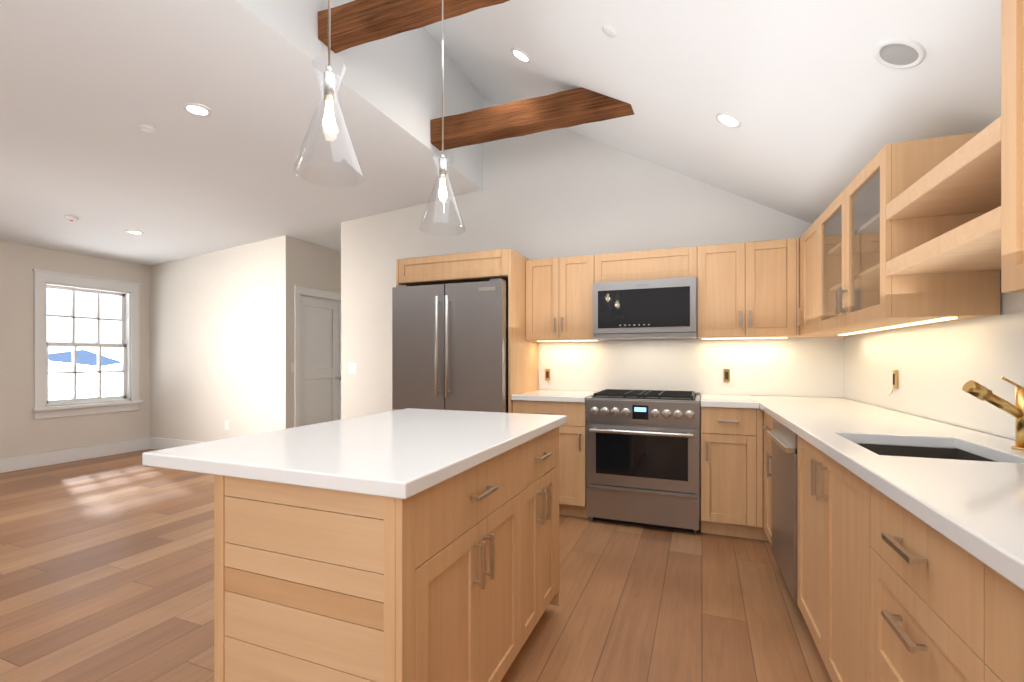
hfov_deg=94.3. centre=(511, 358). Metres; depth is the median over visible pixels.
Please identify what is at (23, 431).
wall
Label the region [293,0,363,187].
pendant light
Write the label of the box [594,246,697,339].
upper cabinet
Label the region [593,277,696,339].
over-the-range microwave
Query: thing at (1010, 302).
wall
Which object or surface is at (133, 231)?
recessed light
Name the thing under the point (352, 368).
light switch
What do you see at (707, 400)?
countertop
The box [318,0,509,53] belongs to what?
beam
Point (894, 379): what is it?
electrical outlet
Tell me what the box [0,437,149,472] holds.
baseboard
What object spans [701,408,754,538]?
base cabinet
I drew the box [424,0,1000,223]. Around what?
ceiling
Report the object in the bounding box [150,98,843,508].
wall
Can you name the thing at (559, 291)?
upper cabinet
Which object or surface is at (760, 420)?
base cabinet
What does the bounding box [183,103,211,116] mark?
recessed light
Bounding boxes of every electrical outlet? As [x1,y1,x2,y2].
[225,420,228,429]
[545,369,552,384]
[724,369,734,387]
[887,370,897,395]
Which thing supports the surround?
on the floor
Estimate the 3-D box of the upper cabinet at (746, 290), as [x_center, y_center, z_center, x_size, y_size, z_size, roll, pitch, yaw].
[1.728,-0.496,3.533,0.650,0.671,0.342,0,0,22]
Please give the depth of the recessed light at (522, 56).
3.19 m
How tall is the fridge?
1.806 m
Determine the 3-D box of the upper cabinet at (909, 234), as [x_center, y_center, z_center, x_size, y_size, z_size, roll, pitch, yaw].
[1.769,-0.495,2.243,0.381,0.670,0.999,0,0,22]
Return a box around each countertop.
[142,408,565,499]
[511,390,595,403]
[701,394,754,407]
[751,396,1023,659]
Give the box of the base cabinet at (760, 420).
[755,408,766,540]
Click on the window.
(129, 302)
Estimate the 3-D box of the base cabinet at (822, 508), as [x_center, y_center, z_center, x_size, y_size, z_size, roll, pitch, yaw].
[1.429,0.761,1.572,0.700,0.878,0.915,0,0,22]
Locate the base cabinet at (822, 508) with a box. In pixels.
[795,448,850,681]
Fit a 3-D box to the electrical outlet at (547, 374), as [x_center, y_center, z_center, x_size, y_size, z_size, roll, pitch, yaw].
[0.329,0.161,4.249,0.079,0.141,0.051,0,0,22]
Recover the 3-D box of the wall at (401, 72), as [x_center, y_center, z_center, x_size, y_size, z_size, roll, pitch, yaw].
[-1.569,-2.110,1.435,0.100,0.800,6.800,0,0,22]
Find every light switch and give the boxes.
[291,363,294,372]
[348,363,356,373]
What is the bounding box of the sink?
[863,440,994,459]
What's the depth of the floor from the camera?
2.41 m
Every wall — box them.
[0,241,149,457]
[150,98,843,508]
[264,0,482,178]
[294,239,340,426]
[845,270,1023,440]
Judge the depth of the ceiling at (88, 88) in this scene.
3.26 m
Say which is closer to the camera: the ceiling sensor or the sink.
the sink
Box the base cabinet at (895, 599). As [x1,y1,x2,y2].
[851,500,938,681]
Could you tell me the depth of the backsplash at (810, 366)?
3.80 m
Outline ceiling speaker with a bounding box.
[874,37,925,68]
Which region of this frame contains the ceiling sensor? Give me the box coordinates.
[602,25,616,36]
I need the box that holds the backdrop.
[48,347,120,399]
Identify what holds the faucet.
on the countertop at (962, 518)
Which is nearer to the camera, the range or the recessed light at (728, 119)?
the recessed light at (728, 119)
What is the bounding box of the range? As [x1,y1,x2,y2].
[586,389,699,533]
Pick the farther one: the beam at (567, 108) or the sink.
the beam at (567, 108)
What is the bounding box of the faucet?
[962,376,1023,447]
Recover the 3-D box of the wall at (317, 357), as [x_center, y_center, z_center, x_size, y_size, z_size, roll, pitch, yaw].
[-2.387,-0.675,6.161,0.170,3.750,1.232,0,0,22]
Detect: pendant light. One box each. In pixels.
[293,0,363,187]
[420,0,465,234]
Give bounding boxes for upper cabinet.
[526,255,597,341]
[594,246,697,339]
[698,238,801,339]
[794,223,874,335]
[814,128,999,335]
[986,0,1023,299]
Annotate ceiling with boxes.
[0,0,482,265]
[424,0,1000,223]
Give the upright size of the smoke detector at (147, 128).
0.022 m
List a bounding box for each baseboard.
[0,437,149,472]
[150,437,203,449]
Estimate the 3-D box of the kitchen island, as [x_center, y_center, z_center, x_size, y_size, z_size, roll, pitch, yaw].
[-0.279,0.756,1.773,0.644,0.888,1.276,0,0,22]
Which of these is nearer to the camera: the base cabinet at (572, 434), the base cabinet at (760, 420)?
the base cabinet at (760, 420)
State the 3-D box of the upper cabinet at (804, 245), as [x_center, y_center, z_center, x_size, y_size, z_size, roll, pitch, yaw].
[2.046,-0.495,2.956,0.397,0.670,0.530,0,0,22]
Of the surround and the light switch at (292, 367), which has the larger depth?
the light switch at (292, 367)
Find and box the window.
[32,269,142,418]
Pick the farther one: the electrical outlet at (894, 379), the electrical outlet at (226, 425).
the electrical outlet at (226, 425)
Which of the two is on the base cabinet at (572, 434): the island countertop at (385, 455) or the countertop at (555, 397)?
the countertop at (555, 397)
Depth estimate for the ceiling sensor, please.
2.38 m
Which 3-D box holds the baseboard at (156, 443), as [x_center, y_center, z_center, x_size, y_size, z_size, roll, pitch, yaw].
[-3.700,1.120,5.889,2.396,0.160,0.020,0,0,22]
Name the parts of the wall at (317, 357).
hall door panel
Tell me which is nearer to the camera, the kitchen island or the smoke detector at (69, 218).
the kitchen island
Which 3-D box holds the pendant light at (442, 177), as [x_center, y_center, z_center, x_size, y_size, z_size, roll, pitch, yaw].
[-0.293,-1.263,2.013,0.194,1.436,0.194,0,0,22]
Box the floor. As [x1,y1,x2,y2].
[0,449,831,681]
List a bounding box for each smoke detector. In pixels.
[64,216,78,220]
[139,124,155,132]
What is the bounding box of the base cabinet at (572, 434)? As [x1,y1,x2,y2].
[513,400,588,517]
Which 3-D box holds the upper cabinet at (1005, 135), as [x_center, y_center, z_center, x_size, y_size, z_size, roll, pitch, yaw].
[1.211,-0.530,0.662,0.402,0.740,0.928,0,0,22]
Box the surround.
[396,248,537,412]
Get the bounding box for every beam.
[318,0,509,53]
[430,87,633,150]
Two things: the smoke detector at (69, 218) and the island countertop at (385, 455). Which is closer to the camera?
the island countertop at (385, 455)
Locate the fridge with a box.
[392,278,507,412]
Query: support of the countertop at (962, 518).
on the base cabinet at (895, 599)
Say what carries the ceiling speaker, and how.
attached to the ceiling at (820, 102)
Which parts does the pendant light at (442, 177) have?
lamp shade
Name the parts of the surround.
door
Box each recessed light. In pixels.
[126,230,143,233]
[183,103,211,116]
[511,48,530,62]
[716,112,741,127]
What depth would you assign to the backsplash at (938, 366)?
2.09 m
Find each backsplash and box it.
[539,337,843,396]
[844,312,1023,439]
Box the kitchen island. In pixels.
[214,420,566,681]
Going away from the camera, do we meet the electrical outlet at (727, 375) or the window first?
the electrical outlet at (727, 375)
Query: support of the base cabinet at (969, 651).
on the floor
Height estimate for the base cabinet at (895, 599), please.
0.878 m
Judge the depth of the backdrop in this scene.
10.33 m
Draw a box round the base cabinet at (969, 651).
[939,580,1023,681]
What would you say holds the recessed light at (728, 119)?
in the ceiling at (820, 102)

